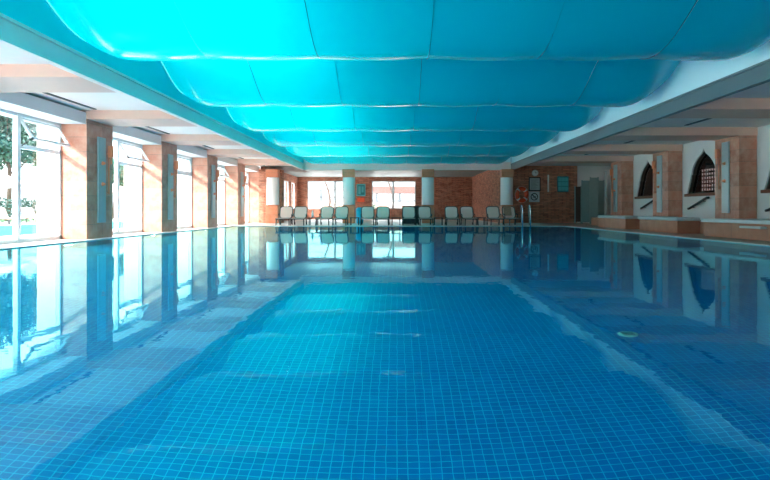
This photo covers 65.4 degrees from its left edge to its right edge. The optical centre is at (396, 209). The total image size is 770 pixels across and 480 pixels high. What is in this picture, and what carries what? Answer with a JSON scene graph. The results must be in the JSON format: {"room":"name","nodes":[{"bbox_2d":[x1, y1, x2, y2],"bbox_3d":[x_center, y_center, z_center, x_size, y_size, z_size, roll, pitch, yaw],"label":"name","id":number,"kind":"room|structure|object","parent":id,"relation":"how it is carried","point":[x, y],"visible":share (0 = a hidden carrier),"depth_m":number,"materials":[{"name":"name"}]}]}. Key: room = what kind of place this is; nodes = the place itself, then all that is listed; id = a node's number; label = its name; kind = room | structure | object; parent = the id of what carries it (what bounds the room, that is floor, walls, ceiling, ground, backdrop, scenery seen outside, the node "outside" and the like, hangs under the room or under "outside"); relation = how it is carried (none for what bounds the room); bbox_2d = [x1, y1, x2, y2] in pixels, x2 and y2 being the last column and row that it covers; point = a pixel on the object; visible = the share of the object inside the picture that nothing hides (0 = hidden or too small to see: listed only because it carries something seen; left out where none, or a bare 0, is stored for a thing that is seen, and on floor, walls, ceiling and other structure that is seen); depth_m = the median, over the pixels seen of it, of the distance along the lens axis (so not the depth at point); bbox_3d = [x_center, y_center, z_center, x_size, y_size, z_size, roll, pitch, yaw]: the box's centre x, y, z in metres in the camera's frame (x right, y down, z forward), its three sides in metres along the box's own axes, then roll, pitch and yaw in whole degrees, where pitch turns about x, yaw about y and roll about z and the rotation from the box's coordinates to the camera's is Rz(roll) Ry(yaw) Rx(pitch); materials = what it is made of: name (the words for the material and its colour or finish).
{"room":"indoor swimming pool","nodes":[
{"label":"indoor swimming pool","id":0,"kind":"room"},
{"bbox_2d":[0,113,245,236],"bbox_3d":[-9.350,-2.400,22.950,0.500,6.400,54.900,0,0,0],"label":"wall","id":1,"kind":"structure","parent":0,"point":[46,162],"depth_m":21.10,"materials":[{"name":"beige paint"}]},
{"bbox_2d":[0,109,70,244],"bbox_3d":[-8.853,-0.760,14.205,0.414,3.080,3.590,0,0,0],"label":"window","id":2,"kind":"structure","parent":1,"relation":"in","point":[18,119],"depth_m":14.33,"materials":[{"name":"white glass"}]},
{"bbox_2d":[0,93,85,123],"bbox_3d":[-8.695,-2.445,14.205,0.810,0.310,3.590,0,0,0],"label":"lintel","id":3,"kind":"object","parent":1,"relation":"attached to","point":[22,103],"visible":0.89,"depth_m":14.15,"materials":[{"name":"white paint"}]},
{"bbox_2d":[113,137,149,234],"bbox_3d":[-8.853,-0.760,19.280,0.414,3.080,3.640,0,0,0],"label":"window","id":4,"kind":"structure","parent":1,"relation":"in","point":[118,143],"depth_m":19.36,"materials":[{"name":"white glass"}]},
{"bbox_2d":[112,126,160,144],"bbox_3d":[-8.695,-2.445,19.280,0.810,0.310,3.640,0,0,0],"label":"lintel","id":5,"kind":"object","parent":1,"relation":"attached to","point":[127,133],"visible":0.64,"depth_m":19.32,"materials":[{"name":"white paint"}]},
{"bbox_2d":[177,154,191,228],"bbox_3d":[-9.000,-0.760,24.380,0.120,3.080,3.640,0,0,0],"label":"window","id":6,"kind":"structure","parent":1,"relation":"in","point":[189,159],"depth_m":26.06,"materials":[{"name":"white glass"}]},
{"bbox_2d":[177,145,206,157],"bbox_3d":[-8.695,-2.445,24.380,0.810,0.310,3.640,0,0,0],"label":"lintel","id":7,"kind":"object","parent":1,"relation":"attached to","point":[186,150],"visible":0.57,"depth_m":24.56,"materials":[{"name":"white paint"}]},
{"bbox_2d":[218,164,229,225],"bbox_3d":[-8.853,-0.760,29.430,0.414,3.080,3.540,0,0,0],"label":"window","id":8,"kind":"structure","parent":1,"relation":"in","point":[219,166],"depth_m":31.13,"materials":[{"name":"clear glass"}]},
{"bbox_2d":[218,157,237,165],"bbox_3d":[-8.695,-2.445,29.430,0.810,0.310,3.540,0,0,0],"label":"lintel","id":9,"kind":"object","parent":1,"relation":"attached to","point":[225,161],"visible":0.5,"depth_m":29.70,"materials":[{"name":"white paint"}]},
{"bbox_2d":[245,171,248,222],"bbox_3d":[-9.000,-0.760,34.430,0.120,3.080,3.540,0,0,0],"label":"window","id":10,"kind":"structure","parent":1,"relation":"in","point":[246,172],"depth_m":36.13,"materials":[{"name":"clear glass"}]},
{"bbox_2d":[245,165,259,171],"bbox_3d":[-8.695,-2.445,34.430,0.810,0.310,3.540,0,0,0],"label":"lintel","id":11,"kind":"object","parent":1,"relation":"attached to","point":[249,168],"visible":0.5,"depth_m":34.79,"materials":[{"name":"white paint"}]},
{"bbox_2d":[0,44,290,165],"bbox_3d":[-7.960,-2.775,15.825,4.480,0.270,40.650,0,0,0],"label":"ceiling","id":12,"kind":"structure","parent":0,"point":[79,101],"depth_m":14.98,"materials":[{"name":"beige paint"}]},
{"bbox_2d":[0,64,116,92],"bbox_3d":[-7.660,-2.545,11.680,3.880,0.230,1.460,0,0,0],"label":"beam","id":13,"kind":"structure","parent":12,"relation":"attached to","point":[14,78],"depth_m":11.35,"materials":[{"name":"paint"}]},
{"bbox_2d":[80,110,195,125],"bbox_3d":[-7.660,-2.545,16.730,3.880,0.230,1.460,0,0,0],"label":"beam","id":14,"kind":"structure","parent":12,"relation":"attached to","point":[108,117],"depth_m":16.00,"materials":[{"name":"paint"}]},
{"bbox_2d":[0,13,303,169],"bbox_3d":[-5.643,-2.585,15.775,0.155,0.370,40.550,0,0,0],"label":"ceiling beam","id":15,"kind":"structure","parent":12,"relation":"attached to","point":[15,35],"depth_m":11.65,"materials":[{"name":"paint"}]},
{"bbox_2d":[156,134,240,144],"bbox_3d":[-7.660,-2.545,21.830,3.880,0.230,1.460,0,0,0],"label":"beam","id":16,"kind":"structure","parent":12,"relation":"attached to","point":[176,139],"depth_m":21.10,"materials":[{"name":"paint"}]},
{"bbox_2d":[204,149,268,156],"bbox_3d":[-7.660,-2.545,26.930,3.880,0.230,1.460,0,0,0],"label":"beam","id":17,"kind":"structure","parent":12,"relation":"attached to","point":[213,152],"depth_m":26.20,"materials":[{"name":"paint"}]},
{"bbox_2d":[236,159,288,164],"bbox_3d":[-7.660,-2.545,31.930,3.880,0.230,1.460,0,0,0],"label":"beam","id":18,"kind":"structure","parent":12,"relation":"attached to","point":[240,161],"depth_m":31.20,"materials":[{"name":"paint"}]},
{"bbox_2d":[260,166,297,220],"bbox_3d":[-8.420,-0.980,43.780,0.300,3.520,12.240,0,0,0],"label":"wall","id":19,"kind":"structure","parent":0,"point":[287,177],"depth_m":46.60,"materials":[{"name":"brick"}]},
{"bbox_2d":[284,180,288,205],"bbox_3d":[-8.420,-1.150,45.100,0.100,2.100,2.400,0,0,0],"label":"window","id":20,"kind":"structure","parent":19,"relation":"in","point":[284,180],"depth_m":46.24,"materials":[{"name":"white plastic"}]},
{"bbox_2d":[291,182,294,208],"bbox_3d":[-8.420,-1.150,48.000,0.100,2.100,2.000,0,0,0],"label":"window","id":21,"kind":"structure","parent":19,"relation":"in","point":[291,182],"depth_m":48.94,"materials":[{"name":"white plastic"}]},
{"bbox_2d":[258,166,486,176],"bbox_3d":[1.650,-2.870,43.275,23.700,0.260,14.250,0,0,0],"label":"ceiling","id":22,"kind":"structure","parent":0,"point":[291,170],"depth_m":45.04,"materials":[{"name":"white paint"}]},
{"bbox_2d":[304,162,510,169],"bbox_3d":[0.625,-2.635,36.093,12.690,0.470,0.155,0,0,0],"label":"fascia","id":23,"kind":"object","parent":22,"relation":"attached to","point":[505,165],"visible":0.67,"depth_m":36.05,"materials":[{"name":"paint"}]},
{"bbox_2d":[298,177,471,218],"bbox_3d":[-1.800,-2.410,50.050,16.800,6.380,0.300,0,0,0],"label":"wall","id":24,"kind":"structure","parent":0,"point":[448,191],"depth_m":49.91,"materials":[{"name":"brick"}]},
{"bbox_2d":[308,181,342,208],"bbox_3d":[-5.625,-1.250,50.025,3.650,2.340,0.150,0,0,0],"label":"window","id":25,"kind":"structure","parent":24,"relation":"in","point":[334,187],"depth_m":49.95,"materials":[{"name":"white plastic"}]},
{"bbox_2d":[357,184,364,195],"bbox_3d":[-2.990,-1.663,49.847,0.740,1.000,0.085,0,0,0],"label":"notice board","id":26,"kind":"object","parent":24,"relation":"attached to","point":[360,187],"visible":1,"depth_m":49.82,"materials":[{"name":"teal paper"}]},
{"bbox_2d":[372,181,415,208],"bbox_3d":[-0.270,-1.250,50.025,3.660,2.340,0.150,0,0,0],"label":"window","id":27,"kind":"structure","parent":24,"relation":"in","point":[372,181],"depth_m":49.95,"materials":[{"name":"white plastic"}]},
{"bbox_2d":[0,219,769,247],"bbox_3d":[1.650,0.890,22.950,23.700,0.220,54.900,0,0,0],"label":"floor","id":28,"kind":"structure","parent":0,"point":[395,221],"depth_m":30.19,"materials":[{"name":"tile"}]},
{"bbox_2d":[61,119,112,238],"bbox_3d":[-8.680,-0.825,16.730,0.820,3.210,1.460,0,0,0],"label":"pier","id":29,"kind":"object","parent":28,"relation":"on","point":[78,161],"visible":0.76,"depth_m":16.00,"materials":[{"name":"stone"}]},
{"bbox_2d":[97,137,113,222],"bbox_3d":[-8.180,-0.835,16.835,0.170,2.370,0.630,0,0,0],"label":"shower panel","id":30,"kind":"object","parent":29,"relation":"attached to","point":[101,142],"visible":1,"depth_m":16.74,"materials":[{"name":"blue metal"}]},
{"bbox_2d":[142,141,176,231],"bbox_3d":[-8.680,-0.825,21.830,0.820,3.210,1.460,0,0,0],"label":"pier","id":31,"kind":"object","parent":28,"relation":"on","point":[155,172],"visible":0.72,"depth_m":21.10,"materials":[{"name":"stone"}]},
{"bbox_2d":[168,154,178,219],"bbox_3d":[-8.180,-0.835,21.935,0.170,2.370,0.630,0,0,0],"label":"shower panel","id":32,"kind":"object","parent":31,"relation":"attached to","point":[170,157],"visible":1,"depth_m":21.86,"materials":[{"name":"blue metal"}]},
{"bbox_2d":[192,154,217,227],"bbox_3d":[-8.680,-0.825,26.930,0.820,3.210,1.460,0,0,0],"label":"pier","id":33,"kind":"object","parent":28,"relation":"on","point":[201,167],"visible":0.68,"depth_m":26.20,"materials":[{"name":"stone"}]},
{"bbox_2d":[211,165,218,217],"bbox_3d":[-8.180,-0.835,27.035,0.170,2.370,0.630,0,0,0],"label":"shower panel","id":34,"kind":"object","parent":33,"relation":"attached to","point":[213,174],"visible":1,"depth_m":26.86,"materials":[{"name":"blue metal"}]},
{"bbox_2d":[222,163,244,224],"bbox_3d":[-8.680,-0.825,31.930,0.820,3.210,1.460,0,0,0],"label":"pier","id":35,"kind":"object","parent":28,"relation":"on","point":[232,184],"visible":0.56,"depth_m":31.20,"materials":[{"name":"stone"}]},
{"bbox_2d":[241,172,246,216],"bbox_3d":[-8.180,-0.835,32.035,0.170,2.370,0.630,0,0,0],"label":"window","id":36,"kind":"structure","parent":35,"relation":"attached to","point":[243,178],"depth_m":31.90,"materials":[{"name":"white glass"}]},
{"bbox_2d":[246,172,258,222],"bbox_3d":[-8.680,-0.825,36.930,0.820,3.210,1.460,0,0,0],"label":"pier","id":37,"kind":"object","parent":28,"relation":"on","point":[253,176],"visible":0.42,"depth_m":36.20,"materials":[{"name":"stone"}]},
{"bbox_2d":[259,169,283,222],"bbox_3d":[-7.585,-0.820,35.917,1.370,3.200,1.465,0,0,0],"label":"column","id":38,"kind":"structure","parent":28,"relation":"on","point":[271,181],"depth_m":35.41,"materials":[{"name":"brick"}]},
{"bbox_2d":[275,206,292,225],"bbox_3d":[-5.807,0.293,30.977,0.732,0.989,1.973,0,0,-4],"label":"sun lounger","id":39,"kind":"object","parent":28,"relation":"on","point":[286,212],"visible":0.92,"depth_m":31.70,"materials":[{"name":"grey plastic"}]},
{"bbox_2d":[290,206,307,225],"bbox_3d":[-5.055,0.293,30.977,0.732,0.989,1.973,0,0,-3],"label":"sun lounger","id":40,"kind":"object","parent":28,"relation":"on","point":[300,212],"visible":1,"depth_m":31.71,"materials":[{"name":"grey plastic"}]},
{"bbox_2d":[315,206,333,225],"bbox_3d":[-3.721,0.293,30.977,0.732,0.989,1.973,0,0,2],"label":"sun lounger","id":41,"kind":"object","parent":28,"relation":"on","point":[327,212],"visible":0.88,"depth_m":31.70,"materials":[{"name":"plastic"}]},
{"bbox_2d":[332,206,348,225],"bbox_3d":[-2.909,0.293,30.977,0.732,0.989,1.973,0,0,-1],"label":"sun lounger","id":42,"kind":"object","parent":28,"relation":"on","point":[341,212],"visible":1,"depth_m":31.71,"materials":[{"name":"grey plastic"}]},
{"bbox_2d":[342,169,354,222],"bbox_3d":[-2.850,-0.810,35.550,0.730,3.180,0.730,0,0,0],"label":"column","id":43,"kind":"structure","parent":28,"relation":"on","point":[348,175],"depth_m":35.20,"materials":[{"name":"paint"}]},
{"bbox_2d":[356,207,362,223],"bbox_3d":[-2.120,0.315,34.200,0.460,0.930,0.460,0,0,0],"label":"waste bin","id":44,"kind":"object","parent":28,"relation":"on","point":[358,210],"visible":0.69,"depth_m":34.02,"materials":[{"name":"blue plastic"}]},
{"bbox_2d":[360,206,374,225],"bbox_3d":[-1.526,0.293,30.977,0.732,0.989,1.973,0,0,-2],"label":"sun lounger","id":45,"kind":"object","parent":28,"relation":"on","point":[367,212],"visible":1,"depth_m":31.72,"materials":[{"name":"grey plastic"}]},
{"bbox_2d":[375,206,389,225],"bbox_3d":[-0.748,0.293,30.977,0.732,0.989,1.973,0,0,1],"label":"sun lounger","id":46,"kind":"object","parent":28,"relation":"on","point":[383,212],"visible":1,"depth_m":31.71,"materials":[{"name":"grey plastic"}]},
{"bbox_2d":[402,206,415,225],"bbox_3d":[0.625,0.293,30.977,0.732,0.989,1.973,0,0,0],"label":"chair","id":47,"kind":"object","parent":28,"relation":"on","point":[408,212],"visible":1,"depth_m":31.71,"materials":[{"name":"grey plastic"}]},
{"bbox_2d":[402,206,418,223],"bbox_3d":[0.765,0.270,33.985,0.960,1.020,0.430,0,0,0],"label":"base cabinet","id":48,"kind":"object","parent":28,"relation":"on","point":[416,207],"visible":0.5,"depth_m":33.77,"materials":[{"name":"grey plastic"}]},
{"bbox_2d":[418,206,433,225],"bbox_3d":[1.468,0.293,30.977,0.732,0.989,1.973,0,0,-1],"label":"sun lounger","id":49,"kind":"object","parent":28,"relation":"on","point":[424,212],"visible":1,"depth_m":31.71,"materials":[{"name":"grey plastic"}]},
{"bbox_2d":[422,169,433,222],"bbox_3d":[1.830,-0.810,35.550,0.730,3.180,0.730,0,0,0],"label":"column","id":50,"kind":"structure","parent":28,"relation":"on","point":[427,174],"depth_m":35.20,"materials":[{"name":"paint"}]},
{"bbox_2d":[445,206,459,225],"bbox_3d":[2.851,0.293,30.977,0.732,0.989,1.973,0,0,2],"label":"chair","id":51,"kind":"object","parent":28,"relation":"on","point":[451,212],"visible":1,"depth_m":31.71,"materials":[{"name":"grey plastic"}]},
{"bbox_2d":[460,206,478,225],"bbox_3d":[3.721,0.293,30.977,0.732,0.989,1.973,0,0,-2],"label":"sun lounger","id":52,"kind":"object","parent":28,"relation":"on","point":[466,212],"visible":1,"depth_m":31.70,"materials":[{"name":"grey plastic"}]},
{"bbox_2d":[486,206,504,225],"bbox_3d":[5.061,0.293,30.977,0.732,0.989,1.973,0,0,1],"label":"sun lounger","id":53,"kind":"object","parent":28,"relation":"on","point":[492,212],"visible":1,"depth_m":31.70,"materials":[{"name":"grey plastic"}]},
{"bbox_2d":[500,169,513,222],"bbox_3d":[6.500,-0.810,35.550,0.730,3.180,0.730,0,0,0],"label":"column","id":54,"kind":"structure","parent":28,"relation":"on","point":[506,175],"depth_m":35.21,"materials":[{"name":"paint"}]},
{"bbox_2d":[502,206,520,225],"bbox_3d":[5.947,0.293,30.977,0.732,0.989,1.973,0,0,-2],"label":"sun lounger","id":55,"kind":"object","parent":28,"relation":"on","point":[514,214],"visible":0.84,"depth_m":31.64,"materials":[{"name":"grey plastic"}]},
{"bbox_2d":[503,206,511,215],"bbox_3d":[5.851,0.050,31.807,0.410,0.492,0.342,0,0,0],"label":"towel","id":56,"kind":"object","parent":55,"relation":"hanging from","point":[507,209],"visible":0.91,"depth_m":31.78,"materials":[{"name":"beige fabric"}]},
{"bbox_2d":[520,205,530,226],"bbox_3d":[6.320,0.926,29.554,0.501,2.348,1.129,0,0,9],"label":"pool ladder","id":57,"kind":"object","parent":28,"relation":"attached to","point":[521,211],"visible":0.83,"depth_m":29.33,"materials":[{"name":"silver metal"}]},
{"bbox_2d":[574,186,580,223],"bbox_3d":[10.408,-0.296,34.500,0.405,2.152,0.060,0,0,0],"label":"screen","id":58,"kind":"object","parent":28,"relation":"on","point":[577,190],"visible":0.8,"depth_m":34.48,"materials":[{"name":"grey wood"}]},
{"bbox_2d":[581,180,589,223],"bbox_3d":[10.553,-0.445,33.500,0.507,2.449,0.060,0,0,0],"label":"screen","id":59,"kind":"object","parent":28,"relation":"on","point":[585,185],"visible":0.79,"depth_m":33.48,"materials":[{"name":"grey"}]},
{"bbox_2d":[590,177,598,223],"bbox_3d":[10.684,-0.502,32.500,0.466,2.563,0.060,0,0,0],"label":"screen","id":60,"kind":"object","parent":28,"relation":"on","point":[594,182],"visible":0.77,"depth_m":32.48,"materials":[{"name":"grey"}]},
{"bbox_2d":[599,180,603,214],"bbox_3d":[11.506,-0.452,33.800,0.370,2.464,0.060,0,0,0],"label":"screen","id":61,"kind":"object","parent":28,"relation":"on","point":[601,183],"visible":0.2,"depth_m":33.78,"materials":[{"name":"grey"}]},
{"bbox_2d":[604,171,606,214],"bbox_3d":[11.294,-0.670,32.500,0.100,2.900,0.100,0,0,0],"label":"pole","id":62,"kind":"object","parent":28,"relation":"on","point":[605,172],"visible":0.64,"depth_m":32.45,"materials":[{"name":"grey metal"}]},
{"bbox_2d":[597,215,639,228],"bbox_3d":[9.595,0.510,25.900,0.810,0.540,3.320,0,0,0],"label":"stone bench","id":63,"kind":"object","parent":28,"relation":"on","point":[607,221],"visible":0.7,"depth_m":25.02,"materials":[{"name":"brown stone"}]},
{"bbox_2d":[611,161,632,215],"bbox_3d":[11.290,-0.810,30.130,0.580,3.180,1.460,0,0,0],"label":"pier","id":64,"kind":"object","parent":28,"relation":"on","point":[624,168],"visible":0.55,"depth_m":29.40,"materials":[{"name":"stone"}]},
{"bbox_2d":[610,165,616,211],"bbox_3d":[10.910,-1.085,30.235,0.170,2.370,0.630,0,0,0],"label":"shower panel","id":65,"kind":"object","parent":64,"relation":"attached to","point":[615,166],"visible":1,"depth_m":30.05,"materials":[{"name":"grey metal"}]},
{"bbox_2d":[591,217,703,233],"bbox_3d":[10.800,0.580,13.200,1.600,0.400,35.400,0,0,0],"label":"platform","id":66,"kind":"object","parent":28,"relation":"on","point":[594,220],"visible":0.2,"depth_m":29.85,"materials":[{"name":"brown stone"}]},
{"bbox_2d":[653,151,681,216],"bbox_3d":[11.290,-0.810,25.080,0.580,3.180,1.460,0,0,0],"label":"pier","id":67,"kind":"object","parent":28,"relation":"on","point":[671,160],"visible":0.55,"depth_m":24.35,"materials":[{"name":"tile"}]},
{"bbox_2d":[652,155,661,211],"bbox_3d":[10.910,-1.085,25.185,0.170,2.370,0.630,0,0,0],"label":"shower panel","id":68,"kind":"object","parent":67,"relation":"attached to","point":[659,158],"visible":1,"depth_m":25.04,"materials":[{"name":"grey metal"}]},
{"bbox_2d":[638,216,699,233],"bbox_3d":[9.595,0.510,21.350,0.810,0.540,3.220,0,0,0],"label":"stone bench","id":69,"kind":"object","parent":28,"relation":"on","point":[678,225],"visible":1,"depth_m":20.29,"materials":[{"name":"brown stone"}]},
{"bbox_2d":[701,219,769,240],"bbox_3d":[10.030,0.520,16.150,1.880,0.520,4.020,0,0,0],"label":"stone bench","id":70,"kind":"object","parent":28,"relation":"on","point":[749,229],"visible":1,"depth_m":16.30,"materials":[{"name":"brown stone"}]},
{"bbox_2d":[739,226,766,228],"bbox_3d":[9.180,0.450,15.475,0.180,0.060,0.950,0,0,0],"label":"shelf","id":71,"kind":"object","parent":70,"relation":"attached to","point":[744,227],"depth_m":15.30,"materials":[{"name":"white"}]},
{"bbox_2d":[715,135,756,218],"bbox_3d":[11.290,-0.810,20.030,0.580,3.180,1.460,0,0,0],"label":"pier","id":72,"kind":"object","parent":28,"relation":"on","point":[743,148],"visible":0.55,"depth_m":19.30,"materials":[{"name":"stone"}]},
{"bbox_2d":[715,141,729,212],"bbox_3d":[10.910,-1.085,20.135,0.170,2.370,0.630,0,0,0],"label":"shower panel","id":73,"kind":"object","parent":72,"relation":"attached to","point":[725,145],"visible":1,"depth_m":19.99,"materials":[{"name":"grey metal"}]},
{"bbox_2d":[48,0,769,163],"bbox_3d":[0.625,-3.366,15.850,12.450,1.231,40.401,0,0,0],"label":"ceiling","id":74,"kind":"structure","parent":0,"point":[323,81],"depth_m":10.80,"materials":[{"name":"teal fabric"}]},
{"bbox_2d":[472,166,576,222],"bbox_3d":[8.625,-2.410,43.250,4.750,6.380,13.300,0,0,0],"label":"wall","id":75,"kind":"structure","parent":0,"point":[554,206],"depth_m":36.60,"materials":[{"name":"brick"}]},
{"bbox_2d":[515,186,528,202],"bbox_3d":[7.562,-0.933,36.390,0.944,1.014,0.258,0,0,-18],"label":"life ring","id":76,"kind":"object","parent":75,"relation":"attached to","point":[521,188],"visible":1,"depth_m":36.29,"materials":[{"name":"orange plastic"}]},
{"bbox_2d":[529,192,539,201],"bbox_3d":[8.367,-0.805,36.561,0.640,0.640,0.058,0,0,0],"label":"prohibition sign","id":77,"kind":"object","parent":75,"relation":"attached to","point":[533,196],"visible":1,"depth_m":36.57,"materials":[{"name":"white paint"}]},
{"bbox_2d":[529,177,540,190],"bbox_3d":[8.391,-1.579,36.568,0.720,0.840,0.044,0,0,0],"label":"framed notice","id":78,"kind":"object","parent":75,"relation":"attached to","point":[534,182],"visible":1,"depth_m":36.55,"materials":[{"name":"white paper"}]},
{"bbox_2d":[557,176,568,191],"bbox_3d":[10.099,-1.573,36.523,0.680,0.950,0.135,0,0,0],"label":"sign","id":79,"kind":"object","parent":75,"relation":"attached to","point":[562,181],"visible":1,"depth_m":36.46,"materials":[{"name":"teal plastic"}]},
{"bbox_2d":[577,166,610,222],"bbox_3d":[12.350,-2.410,36.750,2.700,6.380,0.300,0,0,0],"label":"wall","id":80,"kind":"structure","parent":0,"point":[584,173],"depth_m":36.60,"materials":[{"name":"white paint"}]},
{"bbox_2d":[526,82,769,165],"bbox_3d":[10.205,-2.777,15.825,6.590,0.265,40.650,0,0,0],"label":"ceiling","id":81,"kind":"structure","parent":0,"point":[763,90],"depth_m":18.45,"materials":[{"name":"beige paint"}]},
{"bbox_2d":[535,156,633,162],"bbox_3d":[10.235,-2.530,30.130,6.530,0.260,1.460,0,0,0],"label":"beam","id":82,"kind":"structure","parent":81,"relation":"attached to","point":[554,159],"depth_m":29.40,"materials":[{"name":"paint"}]},
{"bbox_2d":[561,144,682,153],"bbox_3d":[10.235,-2.530,25.080,6.530,0.260,1.460,0,0,0],"label":"beam","id":83,"kind":"structure","parent":81,"relation":"attached to","point":[589,148],"depth_m":24.35,"materials":[{"name":"paint"}]},
{"bbox_2d":[511,59,769,169],"bbox_3d":[6.893,-2.585,15.775,0.155,0.370,40.550,0,0,0],"label":"fascia","id":84,"kind":"object","parent":81,"relation":"attached to","point":[758,74],"visible":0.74,"depth_m":14.91,"materials":[{"name":"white paint"}]},
{"bbox_2d":[599,127,757,140],"bbox_3d":[10.235,-2.530,20.030,6.530,0.260,1.460,0,0,0],"label":"beam","id":85,"kind":"structure","parent":81,"relation":"attached to","point":[639,133],"depth_m":19.30,"materials":[{"name":"paint"}]},
{"bbox_2d":[666,98,769,117],"bbox_3d":[10.235,-2.530,14.980,6.530,0.260,1.460,0,0,0],"label":"beam","id":86,"kind":"structure","parent":81,"relation":"attached to","point":[723,107],"depth_m":14.33,"materials":[{"name":"paint"}]},
{"bbox_2d":[633,125,769,219],"bbox_3d":[11.750,-0.940,14.980,0.300,3.440,29.240,0,0,0],"label":"wall","id":87,"kind":"structure","parent":0,"point":[691,152],"depth_m":23.08,"materials":[{"name":"white paint"}]},
{"bbox_2d":[634,162,652,198],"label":"window","id":88,"kind":"structure","parent":87,"relation":"in","point":[646,183],"depth_m":28.16,"materials":[{"name":"brown wood"}]},
{"bbox_2d":[684,152,714,209],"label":"window","id":89,"kind":"structure","parent":87,"relation":"in","point":[703,177],"depth_m":22.95,"materials":[{"name":"brown wood"}]},
{"bbox_2d":[760,177,769,192],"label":"window","id":90,"kind":"structure","parent":87,"relation":"in","point":[767,190],"depth_m":18.82,"materials":[{"name":"brown wood"}]},
{"bbox_3d":[1.650,-5.700,22.950,23.700,0.200,54.900,0,0,0],"label":"ceiling","id":91,"kind":"structure","parent":0,"visible":0},
{"bbox_2d":[0,0,303,162],"bbox_3d":[-5.635,-4.135,15.775,0.050,2.930,40.550,0,0,0],"label":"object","id":92,"kind":"structure","parent":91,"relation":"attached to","point":[39,15],"depth_m":11.83,"materials":[{"name":"white paint"}]},
{"bbox_2d":[511,2,769,162],"bbox_3d":[6.885,-4.135,15.775,0.050,2.930,40.550,0,0,0],"label":"upstand","id":93,"kind":"structure","parent":91,"relation":"attached to","point":[688,76],"depth_m":14.67,"materials":[{"name":"white paint"}]},
{"bbox_3d":[0.125,3.100,15.050,16.850,0.200,29.100,0,0,0],"label":"floor","id":94,"kind":"structure","parent":0,"visible":0},
{"bbox_3d":[0.125,1.910,15.050,16.850,2.180,29.100,0,0,0],"label":"wall","id":95,"kind":"structure","parent":94,"relation":"on","visible":0},
{"bbox_2d":[0,226,769,479],"bbox_3d":[0.125,0.800,15.050,16.250,0.001,28.500,0,0,0],"label":"pool water","id":96,"kind":"object","parent":95,"relation":"in","point":[234,352],"visible":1,"depth_m":3.21,"materials":[{"name":"blue liquid"}]},
{"bbox_2d":[0,226,769,249],"bbox_3d":[0.125,0.788,15.095,16.430,0.024,28.590,0,0,0],"label":"edging","id":97,"kind":"object","parent":95,"relation":"on","point":[225,226],"visible":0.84,"depth_m":16.37,"materials":[{"name":"tile"}]},
{"label":"outside","id":98,"kind":"structure","parent":0,"visible":0},
{"bbox_2d":[0,214,123,224],"bbox_3d":[-15.000,0.960,40.000,150.000,0.280,200.000,0,0,0],"label":"ground","id":99,"kind":"structure","parent":98,"point":[121,215],"depth_m":43.11,"materials":[{"name":"white"}]},
{"bbox_2d":[0,207,22,223],"bbox_3d":[-21.116,0.311,32.493,1.974,0.918,0.660,0,0,30],"label":"lounger","id":100,"kind":"object","parent":99,"relation":"on","point":[3,214],"visible":0.87,"depth_m":32.89,"materials":[{"name":"grey plastic"}]},
{"bbox_2d":[0,173,32,223],"bbox_3d":[-22.600,-0.660,34.000,3.234,2.920,3.234,0,0,-22],"label":"parasol","id":101,"kind":"object","parent":99,"relation":"on","point":[5,180],"visible":0.72,"depth_m":33.64,"materials":[{"name":"white fabric"}]},
{"bbox_2d":[21,207,36,222],"bbox_3d":[-21.215,0.311,35.194,1.974,0.918,0.660,0,0,30],"label":"lounger","id":102,"kind":"object","parent":99,"relation":"on","point":[27,212],"visible":0.66,"depth_m":35.47,"materials":[{"name":"grey plastic"}]},
{"bbox_2d":[21,182,36,189],"bbox_3d":[-23.000,-0.660,39.800,3.234,2.920,3.234,0,0,-22],"label":"parasol","id":103,"kind":"object","parent":99,"relation":"on","point":[34,184],"visible":0.08,"depth_m":38.41,"materials":[{"name":"white plastic"}]},
{"bbox_2d":[0,221,123,239],"bbox_3d":[-15.300,0.780,23.000,9.200,0.080,34.800,0,0,0],"label":"pool","id":104,"kind":"object","parent":99,"relation":"on","point":[27,230],"visible":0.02,"depth_m":22.54,"materials":[{"name":"liquid"}]},
{"bbox_2d":[0,217,123,222],"bbox_3d":[-32.000,0.818,35.000,16.000,0.025,70.000,0,0,0],"label":"lawn","id":105,"kind":"structure","parent":99,"relation":"on","point":[24,221],"depth_m":44.00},
{"bbox_2d":[0,115,36,220],"bbox_3d":[-28.153,-4.106,43.212,6.009,9.826,6.387,0,0,24],"label":"tree","id":106,"kind":"object","parent":105,"relation":"on","point":[6,123],"visible":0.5,"depth_m":42.82,"materials":[{"name":"green plant"}]},
{"bbox_2d":[0,196,36,221],"bbox_3d":[-24.889,-0.028,38.046,1.805,1.706,21.812,0,0,0],"label":"hedge","id":107,"kind":"object","parent":105,"relation":"on","point":[25,202],"visible":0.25,"depth_m":39.45,"materials":[{"name":"green plant"}]},
{"bbox_2d":[113,158,123,218],"bbox_3d":[-25.391,-1.997,54.001,3.376,5.617,3.415,0,0,0],"label":"tree","id":108,"kind":"object","parent":105,"relation":"on","point":[121,166],"visible":0.19,"depth_m":53.80,"materials":[{"name":"green plant"}]},
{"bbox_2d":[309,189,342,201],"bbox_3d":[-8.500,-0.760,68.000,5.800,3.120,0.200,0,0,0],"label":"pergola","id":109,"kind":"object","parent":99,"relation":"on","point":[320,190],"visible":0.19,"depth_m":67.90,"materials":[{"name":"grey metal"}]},
{"bbox_2d":[284,202,414,207],"bbox_3d":[-2.000,0.000,62.200,28.000,1.600,0.400,0,0,0],"label":"wall","id":110,"kind":"structure","parent":99,"relation":"on","point":[311,204],"depth_m":62.00,"materials":[{"name":"white"}]},
{"bbox_2d":[373,186,414,201],"bbox_3d":[0.100,-0.875,66.000,6.600,3.350,2.400,0,0,0],"label":"pavilion","id":111,"kind":"object","parent":99,"relation":"on","point":[377,190],"visible":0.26,"depth_m":64.80,"materials":[{"name":"grey metal"}]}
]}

